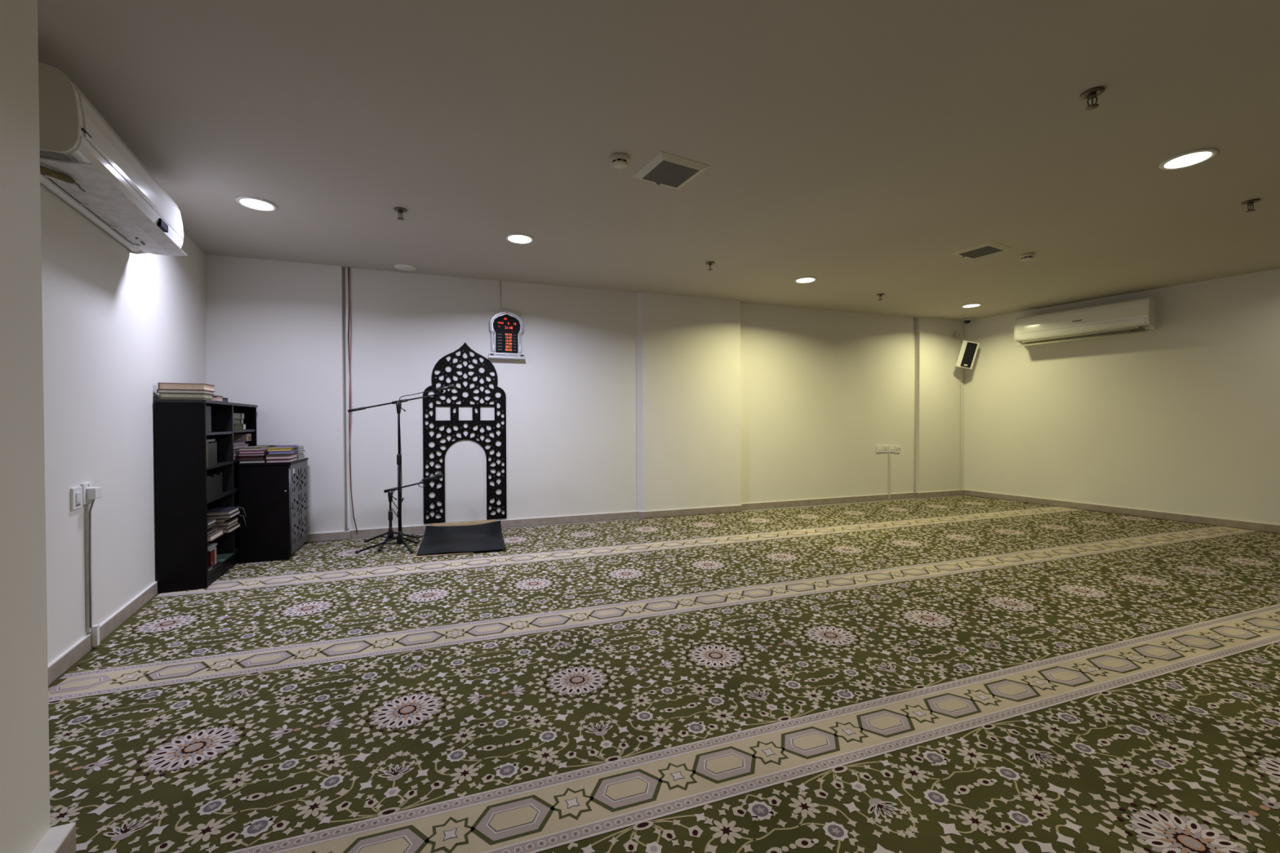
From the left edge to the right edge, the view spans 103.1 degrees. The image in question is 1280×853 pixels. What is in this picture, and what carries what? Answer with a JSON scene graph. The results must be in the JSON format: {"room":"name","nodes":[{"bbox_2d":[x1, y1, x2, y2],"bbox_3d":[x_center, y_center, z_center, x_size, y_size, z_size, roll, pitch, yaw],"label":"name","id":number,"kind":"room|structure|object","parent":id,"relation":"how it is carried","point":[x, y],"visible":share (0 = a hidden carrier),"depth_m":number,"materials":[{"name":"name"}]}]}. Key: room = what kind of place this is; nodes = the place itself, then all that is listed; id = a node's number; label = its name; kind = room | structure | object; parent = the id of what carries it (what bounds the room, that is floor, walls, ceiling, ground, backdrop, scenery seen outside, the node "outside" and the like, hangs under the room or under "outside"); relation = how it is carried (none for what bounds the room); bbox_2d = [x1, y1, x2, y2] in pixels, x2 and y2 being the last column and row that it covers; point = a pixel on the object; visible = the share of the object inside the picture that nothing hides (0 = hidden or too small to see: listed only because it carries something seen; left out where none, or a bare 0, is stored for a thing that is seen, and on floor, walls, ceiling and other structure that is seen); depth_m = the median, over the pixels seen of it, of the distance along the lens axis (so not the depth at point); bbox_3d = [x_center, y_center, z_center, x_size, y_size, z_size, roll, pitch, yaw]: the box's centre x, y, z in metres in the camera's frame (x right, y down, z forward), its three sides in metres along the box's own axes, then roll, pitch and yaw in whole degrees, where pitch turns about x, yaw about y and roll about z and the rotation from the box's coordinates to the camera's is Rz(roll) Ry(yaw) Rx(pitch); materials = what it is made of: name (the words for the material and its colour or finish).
{"room":"mosque","nodes":[
{"label":"mosque","id":0,"kind":"room"},
{"bbox_2d":[0,0,50,852],"bbox_3d":[-1.536,-0.181,0.859,0.469,2.553,0.837,-1,1,-29],"label":"wall","id":1,"kind":"structure","parent":0,"point":[24,768],"depth_m":1.19,"materials":[{"name":"paint"}]},
{"bbox_2d":[31,822,75,852],"bbox_3d":[-1.285,1.056,0.960,0.048,0.076,0.768,-1,1,-29],"label":"baseboard","id":2,"kind":"structure","parent":1,"relation":"attached to","point":[62,838],"depth_m":1.26,"materials":[{"name":"tile"}]},
{"bbox_2d":[40,182,206,664],"bbox_3d":[-1.928,-0.180,0.879,0.197,2.553,8.291,-1,1,-29],"label":"wall","id":3,"kind":"structure","parent":0,"point":[118,324],"depth_m":2.64,"materials":[{"name":"paint"}]},
{"bbox_2d":[70,486,82,510],"bbox_3d":[-2.620,0.333,2.364,0.014,0.100,0.088,-1,1,-29],"label":"wall switch","id":4,"kind":"object","parent":3,"relation":"attached to","point":[76,493],"visible":1,"depth_m":2.35,"materials":[{"name":"white plastic"}]},
{"bbox_2d":[80,481,102,505],"bbox_3d":[-2.657,0.322,2.461,0.042,0.100,0.095,-1,1,-29],"label":"wall socket","id":5,"kind":"object","parent":3,"relation":"attached to","point":[90,493],"visible":0.97,"depth_m":2.44,"materials":[{"name":"white plastic"}]},
{"bbox_2d":[84,499,99,647],"bbox_3d":[-2.663,0.712,2.469,0.034,0.721,0.051,-1,1,-29],"label":"conduit","id":6,"kind":"object","parent":3,"relation":"attached to","point":[95,629],"visible":1,"depth_m":2.45,"materials":[{"name":"plastic"}]},
{"bbox_2d":[48,579,157,685],"bbox_3d":[-2.839,1.040,2.771,0.012,0.078,3.749,-1,1,-29],"label":"baseboard","id":7,"kind":"structure","parent":3,"relation":"attached to","point":[68,658],"depth_m":2.56,"materials":[{"name":"tile"}]},
{"bbox_2d":[38,62,187,256],"bbox_3d":[-2.532,-1.160,2.440,0.266,0.378,1.300,-1,1,-29],"label":"air conditioner","id":8,"kind":"object","parent":3,"relation":"attached to","point":[84,162],"visible":0.89,"depth_m":2.17,"materials":[{"name":"white plastic"}]},
{"bbox_2d":[204,253,964,533],"bbox_3d":[0.446,-0.243,6.069,9.300,2.553,0.355,0,1,-20],"label":"wall","id":9,"kind":"structure","parent":0,"point":[617,402],"depth_m":5.56,"materials":[{"name":"paint"}]},
{"bbox_2d":[345,267,350,528],"bbox_3d":[-2.760,-0.264,4.808,0.022,2.463,0.036,0,1,-20],"label":"cable trunking","id":10,"kind":"object","parent":9,"relation":"attached to","point":[346,268],"visible":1,"depth_m":4.79,"materials":[{"name":"white plastic"}]},
{"bbox_2d":[422,342,506,524],"bbox_3d":[-1.764,0.053,5.140,0.794,1.811,0.010,0,1,-20],"label":"panel","id":11,"kind":"object","parent":9,"relation":"attached to","point":[438,366],"visible":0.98,"depth_m":5.12,"materials":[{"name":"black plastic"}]},
{"bbox_2d":[488,309,525,359],"bbox_3d":[-1.374,-0.952,5.239,0.372,0.510,0.062,0,1,-20],"label":"clock","id":12,"kind":"object","parent":9,"relation":"attached to","point":[506,327],"visible":1,"depth_m":5.23,"materials":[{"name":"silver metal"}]},
{"bbox_2d":[306,489,964,542],"bbox_3d":[0.513,0.996,5.955,8.995,0.078,0.097,0,1,-20],"label":"baseboard","id":13,"kind":"structure","parent":9,"relation":"attached to","point":[348,535],"depth_m":5.75,"materials":[{"name":"tile"}]},
{"bbox_2d":[882,444,888,452],"bbox_3d":[3.391,0.307,7.012,0.095,0.095,0.016,0,1,-20],"label":"module","id":14,"kind":"object","parent":9,"relation":"attached to","point":[885,448],"visible":1,"depth_m":7.00,"materials":[{"name":"white plastic"}]},
{"bbox_2d":[888,452,889,498],"bbox_3d":[3.453,0.680,7.038,0.020,0.648,0.014,0,1,-20],"label":"strip","id":15,"kind":"object","parent":9,"relation":"attached to","point":[888,452],"visible":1,"depth_m":7.03,"materials":[{"name":"beige plastic"}]},
{"bbox_2d":[888,444,894,452],"bbox_3d":[3.490,0.306,7.047,0.095,0.095,0.016,0,1,-20],"label":"module","id":16,"kind":"object","parent":9,"relation":"attached to","point":[891,447],"visible":1,"depth_m":7.04,"materials":[{"name":"white plastic"}]},
{"bbox_2d":[894,445,900,453],"bbox_3d":[3.589,0.317,7.082,0.095,0.095,0.016,0,1,-20],"label":"module","id":17,"kind":"object","parent":9,"relation":"attached to","point":[897,448],"visible":1,"depth_m":7.08,"materials":[{"name":"white plastic"}]},
{"bbox_2d":[960,368,962,493],"bbox_3d":[4.665,0.070,7.386,0.028,1.832,0.112,0,1,32],"label":"cable","id":18,"kind":"object","parent":9,"relation":"attached to","point":[962,368],"visible":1,"depth_m":7.43,"materials":[{"name":"beige plastic"}]},
{"bbox_2d":[37,0,1279,320],"bbox_3d":[2.417,-1.562,2.434,10.398,0.150,8.200,0,1,-20],"label":"ceiling","id":19,"kind":"structure","parent":0,"point":[854,147],"depth_m":2.59,"materials":[{"name":"paint"}]},
{"bbox_2d":[235,195,277,211],"bbox_3d":[-2.543,-1.475,3.371,0.224,0.012,0.224,0,1,-20],"label":"recessed light","id":20,"kind":"object","parent":19,"relation":"in","point":[251,202],"visible":1,"depth_m":3.35,"materials":[{"name":"white plastic"}]},
{"bbox_2d":[347,266,357,532],"bbox_3d":[-2.713,-0.249,4.789,0.069,2.494,0.013,0,1,-11],"label":"wire","id":21,"kind":"object","parent":19,"relation":"hanging from","point":[348,267],"visible":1,"depth_m":4.78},
{"bbox_2d":[348,266,357,533],"bbox_3d":[-2.711,-0.244,4.791,0.071,2.504,0.011,0,1,-13],"label":"wire","id":22,"kind":"object","parent":19,"relation":"hanging from","point":[348,267],"visible":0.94,"depth_m":4.78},
{"bbox_2d":[393,207,407,220],"bbox_3d":[-1.638,-1.452,3.473,0.084,0.066,0.084,0,1,30],"label":"sprinkler head","id":23,"kind":"object","parent":19,"relation":"attached to","point":[400,210],"visible":1,"depth_m":3.46},
{"bbox_2d":[394,263,417,271],"bbox_3d":[-2.202,-1.490,4.768,0.196,0.014,0.196,0,1,-20],"label":"disc","id":24,"kind":"object","parent":19,"relation":"attached to","point":[404,267],"visible":1,"depth_m":4.73,"materials":[{"name":"white plastic"}]},
{"bbox_2d":[505,232,533,244],"bbox_3d":[-0.954,-1.487,4.027,0.224,0.012,0.224,0,1,-20],"label":"recessed light","id":25,"kind":"object","parent":19,"relation":"in","point":[516,237],"visible":1,"depth_m":4.00,"materials":[{"name":"white plastic"}]},
{"bbox_2d":[610,152,629,168],"bbox_3d":[-0.111,-1.459,2.801,0.106,0.048,0.106,0,1,-20],"label":"smoke detector","id":26,"kind":"object","parent":19,"relation":"attached to","point":[619,160],"visible":1,"depth_m":2.77,"materials":[{"name":"beige plastic"}]},
{"bbox_2d":[631,151,710,189],"bbox_3d":[0.177,-1.475,2.955,0.330,0.020,0.330,-1,1,-29],"label":"ceiling vent","id":27,"kind":"object","parent":19,"relation":"in","point":[666,169],"visible":1,"depth_m":2.92,"materials":[{"name":"beige plastic"}]},
{"bbox_2d":[705,261,715,271],"bbox_3d":[0.645,-1.472,4.667,0.084,0.066,0.084,0,1,2],"label":"sprinkler head","id":28,"kind":"object","parent":19,"relation":"attached to","point":[709,263],"visible":1,"depth_m":4.65},
{"bbox_2d":[794,276,817,283],"bbox_3d":[1.706,-1.508,5.235,0.224,0.012,0.224,0,1,-20],"label":"recessed light","id":29,"kind":"object","parent":19,"relation":"in","point":[803,279],"visible":1,"depth_m":5.21,"materials":[{"name":"white plastic"}]},
{"bbox_2d":[960,302,982,307],"bbox_3d":[4.192,-1.529,6.426,0.224,0.012,0.224,0,1,-20],"label":"recessed light","id":30,"kind":"object","parent":19,"relation":"in","point":[975,304],"visible":1,"depth_m":6.40,"materials":[{"name":"white plastic"}]},
{"bbox_2d":[950,240,1012,258],"bbox_3d":[2.913,-1.499,4.346,0.330,0.020,0.330,-1,1,-29],"label":"ceiling vent","id":31,"kind":"object","parent":19,"relation":"in","point":[988,247],"visible":1,"depth_m":4.30,"materials":[{"name":"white plastic"}]},
{"bbox_2d":[1019,253,1034,261],"bbox_3d":[3.402,-1.488,4.465,0.106,0.048,0.106,0,1,-20],"label":"smoke detector","id":32,"kind":"object","parent":19,"relation":"attached to","point":[1027,256],"visible":1,"depth_m":4.44,"materials":[{"name":"beige plastic"}]},
{"bbox_2d":[1080,86,1105,110],"bbox_3d":[2.008,-1.451,2.255,0.084,0.066,0.084,0,1,34],"label":"sprinkler head","id":33,"kind":"object","parent":19,"relation":"attached to","point":[1090,94],"visible":1,"depth_m":2.25},
{"bbox_2d":[1159,147,1217,169],"bbox_3d":[3.053,-1.487,2.832,0.224,0.012,0.224,0,1,-20],"label":"recessed light","id":34,"kind":"object","parent":19,"relation":"in","point":[1188,158],"visible":1,"depth_m":2.81,"materials":[{"name":"white plastic"}]},
{"bbox_2d":[1240,198,1260,212],"bbox_3d":[4.072,-1.469,3.387,0.084,0.066,0.084,0,1,6],"label":"sprinkler head","id":35,"kind":"object","parent":19,"relation":"attached to","point":[1249,202],"visible":1,"depth_m":3.38},
{"bbox_2d":[49,494,1274,684],"bbox_3d":[2.425,1.128,2.463,10.398,0.116,8.200,0,1,-20],"label":"floor","id":36,"kind":"structure","parent":0,"point":[962,495],"depth_m":6.24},
{"bbox_2d":[48,495,1279,852],"bbox_3d":[2.479,1.069,2.372,10.346,0.004,7.975,0,1,-20],"label":"carpet","id":37,"kind":"object","parent":36,"relation":"on","point":[964,673],"visible":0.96,"depth_m":2.04,"materials":[{"name":"carpet"}]},
{"bbox_2d":[154,399,257,593],"bbox_3d":[-3.236,0.444,3.868,0.261,1.250,1.221,0,1,-24],"label":"bookcase","id":38,"kind":"object","parent":37,"relation":"on","point":[182,504],"visible":0.78,"depth_m":3.33,"materials":[{"name":"laminate"}]},
{"bbox_2d":[158,397,212,400],"bbox_3d":[-3.030,-0.182,3.394,0.236,0.010,0.160,0,1,-24],"label":"book","id":39,"kind":"object","parent":38,"relation":"on","point":[158,397],"visible":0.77,"depth_m":3.34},
{"bbox_2d":[159,393,213,399],"bbox_3d":[-3.028,-0.202,3.397,0.232,0.030,0.170,0,1,-25],"label":"book","id":40,"kind":"object","parent":39,"relation":"on","point":[161,395],"visible":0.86,"depth_m":3.33,"materials":[{"name":"paper"}]},
{"bbox_2d":[156,389,214,395],"bbox_3d":[-3.028,-0.229,3.394,0.246,0.022,0.180,0,1,-24],"label":"book","id":41,"kind":"object","parent":40,"relation":"on","point":[159,391],"visible":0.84,"depth_m":3.32,"materials":[{"name":"paper"}]},
{"bbox_2d":[158,382,214,391],"bbox_3d":[-3.030,-0.262,3.402,0.238,0.044,0.190,0,1,-24],"label":"book","id":42,"kind":"object","parent":41,"relation":"on","point":[177,386],"visible":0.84,"depth_m":3.33,"materials":[{"name":"paper"}]},
{"bbox_2d":[206,442,208,466],"bbox_3d":[-2.991,0.189,3.369,0.180,0.165,0.062,0,1,-24],"label":"book","id":43,"kind":"object","parent":38,"relation":"on","point":[206,442],"visible":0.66,"depth_m":3.42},
{"bbox_2d":[207,475,209,500],"bbox_3d":[-3.004,0.417,3.403,0.180,0.160,0.040,0,1,-24],"label":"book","id":44,"kind":"object","parent":38,"relation":"on","point":[208,477],"visible":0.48,"depth_m":3.44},
{"bbox_2d":[208,406,209,432],"bbox_3d":[-3.012,-0.048,3.424,0.170,0.178,0.020,0,1,-24],"label":"book","id":45,"kind":"object","parent":38,"relation":"on","point":[208,406],"visible":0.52,"depth_m":3.46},
{"bbox_2d":[208,442,209,466],"bbox_3d":[-3.011,0.191,3.415,0.180,0.160,0.031,0,1,-24],"label":"book","id":46,"kind":"object","parent":38,"relation":"on","point":[208,442],"visible":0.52,"depth_m":3.45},
{"bbox_2d":[209,476,212,499],"bbox_3d":[-3.021,0.421,3.442,0.180,0.152,0.040,0,1,-24],"label":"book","id":47,"kind":"object","parent":38,"relation":"on","point":[211,479],"visible":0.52,"depth_m":3.48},
{"bbox_2d":[206,474,216,497],"bbox_3d":[-3.055,0.416,3.518,0.180,0.160,0.040,0,1,-24],"label":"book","id":48,"kind":"object","parent":38,"relation":"on","point":[210,475],"visible":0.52,"depth_m":3.55,"materials":[{"name":"paper"}]},
{"bbox_2d":[209,442,213,465],"bbox_3d":[-3.039,0.191,3.477,0.180,0.160,0.031,0,1,-24],"label":"book","id":49,"kind":"object","parent":38,"relation":"on","point":[212,454],"visible":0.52,"depth_m":3.51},
{"bbox_2d":[207,546,217,567],"bbox_3d":[-3.031,0.906,3.480,0.182,0.125,0.110,0,1,-24],"label":"box file","id":50,"kind":"object","parent":38,"relation":"on","point":[212,554],"visible":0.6,"depth_m":3.49,"materials":[{"name":"red"}]},
{"bbox_2d":[207,545,217,551],"bbox_3d":[-2.989,0.835,3.438,0.165,0.014,0.120,0,1,-24],"label":"book","id":51,"kind":"object","parent":50,"relation":"on","point":[213,548],"visible":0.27,"depth_m":3.46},
{"bbox_2d":[207,542,217,550],"bbox_3d":[-2.987,0.821,3.444,0.150,0.010,0.170,0,1,-24],"label":"book","id":52,"kind":"object","parent":51,"relation":"on","point":[210,546],"visible":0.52,"depth_m":3.48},
{"bbox_2d":[213,443,215,465],"bbox_3d":[-3.053,0.193,3.508,0.180,0.154,0.031,0,1,-24],"label":"book","id":53,"kind":"object","parent":38,"relation":"on","point":[214,444],"visible":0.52,"depth_m":3.54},
{"bbox_2d":[206,472,222,495],"bbox_3d":[-3.107,0.415,3.633,0.180,0.160,0.040,0,1,-24],"label":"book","id":54,"kind":"object","parent":38,"relation":"on","point":[216,473],"visible":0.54,"depth_m":3.66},
{"bbox_2d":[213,441,217,464],"bbox_3d":[-3.067,0.190,3.539,0.180,0.160,0.031,0,1,-24],"label":"book","id":55,"kind":"object","parent":38,"relation":"on","point":[215,442],"visible":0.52,"depth_m":3.58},
{"bbox_2d":[207,528,223,542],"bbox_3d":[-3.004,0.750,3.470,0.190,0.036,0.240,0,1,-24],"label":"book","id":56,"kind":"object","parent":38,"relation":"on","point":[218,533],"visible":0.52,"depth_m":3.48,"materials":[{"name":"paper"}]},
{"bbox_2d":[207,526,218,535],"bbox_3d":[-3.022,0.721,3.466,0.170,0.022,0.220,0,1,-24],"label":"book","id":57,"kind":"object","parent":56,"relation":"on","point":[212,530],"visible":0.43,"depth_m":3.51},
{"bbox_3d":[-3.038,0.699,3.453,0.170,0.020,0.200,0,1,-24],"label":"book","id":58,"kind":"object","parent":57,"relation":"on","visible":0},
{"bbox_2d":[207,523,216,528],"bbox_3d":[-3.005,0.676,3.428,0.180,0.024,0.170,0,1,-24],"label":"book","id":59,"kind":"object","parent":58,"relation":"on","point":[213,524],"visible":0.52,"depth_m":3.47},
{"bbox_2d":[207,518,217,525],"bbox_3d":[-2.987,0.652,3.425,0.170,0.022,0.150,0,1,-24],"label":"book","id":60,"kind":"object","parent":59,"relation":"on","point":[210,522],"visible":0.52,"depth_m":3.46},
{"bbox_2d":[212,395,222,401],"bbox_3d":[-3.080,-0.199,3.618,0.150,0.040,0.120,0,1,-24],"label":"book","id":61,"kind":"object","parent":38,"relation":"on","point":[220,398],"visible":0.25,"depth_m":3.61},
{"bbox_2d":[216,475,218,497],"bbox_3d":[-3.072,0.420,3.557,0.180,0.152,0.040,0,1,-24],"label":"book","id":62,"kind":"object","parent":38,"relation":"on","point":[217,486],"visible":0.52,"depth_m":3.60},
{"bbox_2d":[217,475,220,495],"bbox_3d":[-3.090,0.423,3.595,0.180,0.144,0.040,0,1,-24],"label":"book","id":63,"kind":"object","parent":38,"relation":"on","point":[219,476],"visible":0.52,"depth_m":3.63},
{"bbox_2d":[216,553,234,562],"bbox_3d":[-3.119,0.963,3.688,0.210,0.006,0.250,0,1,-24],"label":"book","id":64,"kind":"object","parent":38,"relation":"on","point":[220,557],"visible":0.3,"depth_m":3.73,"materials":[{"name":"paper"}]},
{"bbox_2d":[222,523,240,533],"bbox_3d":[-3.097,0.753,3.734,0.200,0.026,0.250,0,1,-24],"label":"book","id":65,"kind":"object","parent":38,"relation":"on","point":[234,527],"visible":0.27,"depth_m":3.71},
{"bbox_2d":[217,521,238,529],"bbox_3d":[-3.104,0.728,3.725,0.200,0.022,0.240,0,1,-24],"label":"book","id":66,"kind":"object","parent":65,"relation":"on","point":[225,527],"visible":0.27,"depth_m":3.66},
{"bbox_2d":[213,516,239,526],"bbox_3d":[-3.098,0.703,3.722,0.200,0.026,0.220,0,1,-24],"label":"book","id":67,"kind":"object","parent":66,"relation":"on","point":[232,521],"visible":0.32,"depth_m":3.67,"materials":[{"name":"paper"}]},
{"bbox_2d":[214,517,232,523],"bbox_3d":[-3.113,0.676,3.693,0.190,0.026,0.200,0,1,-24],"label":"book","id":68,"kind":"object","parent":67,"relation":"on","point":[218,521],"visible":0.16,"depth_m":3.64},
{"bbox_2d":[207,510,240,519],"bbox_3d":[-3.090,0.650,3.720,0.210,0.024,0.220,0,1,-24],"label":"book","id":69,"kind":"object","parent":68,"relation":"on","point":[222,517],"visible":0.36,"depth_m":3.65,"materials":[{"name":"paper"}]},
{"bbox_2d":[207,506,239,516],"bbox_3d":[-3.091,0.623,3.719,0.200,0.028,0.220,0,1,-24],"label":"book","id":70,"kind":"object","parent":69,"relation":"on","point":[225,510],"visible":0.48,"depth_m":3.68,"materials":[{"name":"paper"}]},
{"bbox_2d":[233,455,239,460],"bbox_3d":[-3.322,0.243,4.105,0.190,0.030,0.460,0,1,-24],"label":"book","id":71,"kind":"object","parent":38,"relation":"on","point":[237,457],"visible":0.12,"depth_m":3.99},
{"bbox_3d":[-3.309,0.215,4.089,0.190,0.024,0.420,0,1,-24],"label":"book","id":72,"kind":"object","parent":71,"relation":"on","visible":0},
{"bbox_2d":[233,448,239,453],"bbox_3d":[-3.314,0.189,4.075,0.190,0.028,0.400,0,1,-24],"label":"book","id":73,"kind":"object","parent":72,"relation":"on","point":[234,450],"visible":0.09,"depth_m":4.01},
{"bbox_2d":[233,444,248,448],"bbox_3d":[-3.297,0.161,4.061,0.190,0.026,0.360,0,1,-24],"label":"book","id":74,"kind":"object","parent":73,"relation":"on","point":[237,446],"visible":0.23,"depth_m":4.05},
{"bbox_2d":[233,441,245,445],"bbox_3d":[-3.289,0.136,4.031,0.190,0.022,0.300,0,1,-24],"label":"book","id":75,"kind":"object","parent":74,"relation":"on","point":[235,443],"visible":0.27,"depth_m":4.07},
{"bbox_2d":[233,423,245,430],"bbox_3d":[-3.316,0.004,4.079,0.183,0.048,0.270,0,1,-24],"label":"book","id":76,"kind":"object","parent":38,"relation":"on","point":[236,426],"visible":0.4,"depth_m":4.10,"materials":[{"name":"paper"}]},
{"bbox_2d":[233,418,243,423],"bbox_3d":[-3.317,-0.040,4.056,0.183,0.040,0.270,0,1,-24],"label":"book","id":77,"kind":"object","parent":76,"relation":"on","point":[235,420],"visible":0.33,"depth_m":4.10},
{"bbox_2d":[233,413,244,418],"bbox_3d":[-3.300,-0.084,4.041,0.183,0.045,0.270,0,1,-24],"label":"book","id":78,"kind":"object","parent":77,"relation":"on","point":[236,415],"visible":0.39,"depth_m":4.09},
{"bbox_2d":[233,433,251,441],"bbox_3d":[-3.397,0.094,4.333,0.101,0.060,0.140,0,1,-24],"label":"carton","id":79,"kind":"object","parent":38,"relation":"on","point":[244,437],"visible":0.82,"depth_m":4.28,"materials":[{"name":"cardboard"}]},
{"bbox_2d":[237,457,308,564],"bbox_3d":[-3.054,0.675,4.278,0.367,0.777,0.583,0,1,-22],"label":"base cabinet","id":80,"kind":"object","parent":37,"relation":"on","point":[273,496],"visible":0.98,"depth_m":4.02,"materials":[{"name":"laminate"}]},
{"bbox_2d":[239,458,266,463],"bbox_3d":[-3.087,0.275,4.092,0.170,0.028,0.220,0,1,-22],"label":"book","id":81,"kind":"object","parent":80,"relation":"on","point":[242,461],"visible":0.66,"depth_m":3.99,"materials":[{"name":"paper"}]},
{"bbox_2d":[239,455,265,460],"bbox_3d":[-3.092,0.245,4.090,0.160,0.030,0.220,0,1,-22],"label":"book","id":82,"kind":"object","parent":81,"relation":"on","point":[247,457],"visible":0.68,"depth_m":3.99,"materials":[{"name":"paper"}]},
{"bbox_2d":[238,452,268,456],"bbox_3d":[-3.087,0.220,4.081,0.165,0.018,0.210,0,1,-22],"label":"book","id":83,"kind":"object","parent":82,"relation":"on","point":[246,454],"visible":0.71,"depth_m":3.99,"materials":[{"name":"paper"}]},
{"bbox_2d":[239,448,268,453],"bbox_3d":[-3.093,0.199,4.083,0.160,0.022,0.200,0,1,-25],"label":"book","id":84,"kind":"object","parent":83,"relation":"on","point":[260,451],"visible":0.7,"depth_m":4.00,"materials":[{"name":"paper"}]},
{"bbox_2d":[239,445,269,450],"bbox_3d":[-3.097,0.175,4.082,0.145,0.024,0.190,0,1,-22],"label":"book","id":85,"kind":"object","parent":84,"relation":"on","point":[245,448],"visible":0.95,"depth_m":4.01,"materials":[{"name":"paper"}]},
{"bbox_2d":[266,457,297,462],"bbox_3d":[-2.926,0.274,4.155,0.165,0.026,0.220,0,1,-22],"label":"book","id":86,"kind":"object","parent":80,"relation":"on","point":[283,460],"visible":0.79,"depth_m":4.07,"materials":[{"name":"paper"}]},
{"bbox_2d":[265,453,297,459],"bbox_3d":[-2.927,0.245,4.155,0.168,0.030,0.220,0,1,-22],"label":"book","id":87,"kind":"object","parent":86,"relation":"on","point":[294,455],"visible":0.8,"depth_m":4.06,"materials":[{"name":"paper"}]},
{"bbox_2d":[266,452,296,455],"bbox_3d":[-2.931,0.224,4.153,0.150,0.012,0.220,0,1,-22],"label":"book","id":88,"kind":"object","parent":87,"relation":"on","point":[288,454],"visible":0.68,"depth_m":4.06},
{"bbox_2d":[268,449,295,453],"bbox_3d":[-2.928,0.206,4.156,0.150,0.020,0.210,0,1,-27],"label":"book","id":89,"kind":"object","parent":88,"relation":"on","point":[292,451],"visible":0.82,"depth_m":4.07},
{"bbox_2d":[267,447,294,451],"bbox_3d":[-2.936,0.184,4.157,0.150,0.022,0.200,0,1,-26],"label":"book","id":90,"kind":"object","parent":89,"relation":"on","point":[272,449],"visible":0.96,"depth_m":4.08,"materials":[{"name":"paper"}]},
{"bbox_2d":[274,444,297,448],"bbox_3d":[-2.937,0.165,4.226,0.150,0.014,0.180,-1,1,-30],"label":"book","id":91,"kind":"object","parent":90,"relation":"on","point":[277,446],"visible":1,"depth_m":4.16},
{"bbox_2d":[347,390,444,554],"bbox_3d":[-2.083,0.369,4.387,0.727,1.380,0.359,0,1,2],"label":"microphone stand","id":92,"kind":"object","parent":37,"relation":"on","point":[399,538],"visible":1,"depth_m":4.36,"materials":[{"name":"black metal"}]},
{"bbox_2d":[399,390,435,548],"bbox_3d":[-1.923,0.369,4.393,0.289,1.371,0.047,0,1,-20],"label":"microphone cable","id":93,"kind":"object","parent":92,"relation":"attached to","point":[431,390],"visible":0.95,"depth_m":4.35,"materials":[{"name":"black plastic"}]},
{"bbox_2d":[435,383,454,391],"bbox_3d":[-1.703,-0.342,4.436,0.164,0.067,0.054,0,1,-20],"label":"microphone","id":94,"kind":"object","parent":92,"relation":"attached to","point":[451,386],"visible":1,"depth_m":4.43,"materials":[{"name":"black plastic"}]},
{"bbox_2d":[364,478,435,551],"bbox_3d":[-2.174,0.755,4.631,0.523,0.603,0.469,-1,1,-42],"label":"microphone stand","id":95,"kind":"object","parent":37,"relation":"on","point":[390,533],"visible":0.94,"depth_m":4.56,"materials":[{"name":"black metal"}]},
{"bbox_2d":[391,480,426,543],"bbox_3d":[-2.082,0.775,4.574,0.284,0.559,0.067,0,1,-20],"label":"microphone cable","id":96,"kind":"object","parent":95,"relation":"attached to","point":[420,481],"visible":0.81,"depth_m":4.59,"materials":[{"name":"black plastic"}]},
{"bbox_2d":[421,472,443,481],"bbox_3d":[-1.897,0.462,4.640,0.184,0.076,0.054,0,1,-20],"label":"microphone","id":97,"kind":"object","parent":95,"relation":"attached to","point":[439,475],"visible":1,"depth_m":4.64,"materials":[{"name":"black plastic"}]},
{"bbox_2d":[413,519,496,558],"bbox_3d":[-1.652,1.008,4.652,0.707,0.094,0.951,0,1,-20],"label":"mat","id":98,"kind":"object","parent":37,"relation":"on","point":[481,522],"visible":0.14,"depth_m":5.05,"materials":[{"name":"fabric"}]},
{"bbox_2d":[416,520,506,555],"bbox_3d":[-1.611,1.005,4.629,0.725,0.080,0.927,0,1,-20],"label":"mat","id":99,"kind":"object","parent":98,"relation":"on","point":[486,536],"visible":1,"depth_m":4.66,"materials":[{"name":"plastic"}]},
{"bbox_2d":[964,268,1279,524],"bbox_3d":[6.794,-0.241,3.973,0.197,2.553,8.291,-1,1,-29],"label":"wall","id":100,"kind":"structure","parent":0,"point":[1182,415],"depth_m":5.72,"materials":[{"name":"paint"}]},
{"bbox_2d":[955,332,979,368],"bbox_3d":[4.665,-1.088,7.241,0.289,0.548,0.215,0,1,29],"label":"loudspeaker","id":101,"kind":"object","parent":100,"relation":"attached to","point":[968,350],"visible":1,"depth_m":7.18,"materials":[{"name":"white plastic"}]},
{"bbox_2d":[960,342,977,367],"bbox_3d":[4.645,-1.012,7.174,0.199,0.358,0.052,0,1,13],"label":"grille","id":102,"kind":"object","parent":101,"relation":"attached to","point":[968,349],"depth_m":7.17,"materials":[{"name":"black plastic"}]},
{"bbox_2d":[1013,297,1157,346],"bbox_3d":[5.319,-1.231,6.152,0.270,0.395,1.300,-1,1,-29],"label":"air conditioner","id":103,"kind":"object","parent":100,"relation":"attached to","point":[1139,315],"visible":1,"depth_m":6.00,"materials":[{"name":"white plastic"}]},
{"bbox_2d":[1021,326,1142,342],"bbox_3d":[5.330,-1.112,6.187,0.130,0.022,1.150,-1,1,-29],"label":"air vent","id":104,"kind":"object","parent":103,"relation":"attached to","point":[1131,329],"depth_m":6.10,"materials":[{"name":"beige plastic"}]},
{"bbox_2d":[964,489,1279,533],"bbox_3d":[6.726,0.998,3.901,0.012,0.078,8.147,-1,1,-29],"label":"baseboard","id":105,"kind":"structure","parent":100,"relation":"attached to","point":[1135,512],"depth_m":5.79,"materials":[{"name":"tile"}]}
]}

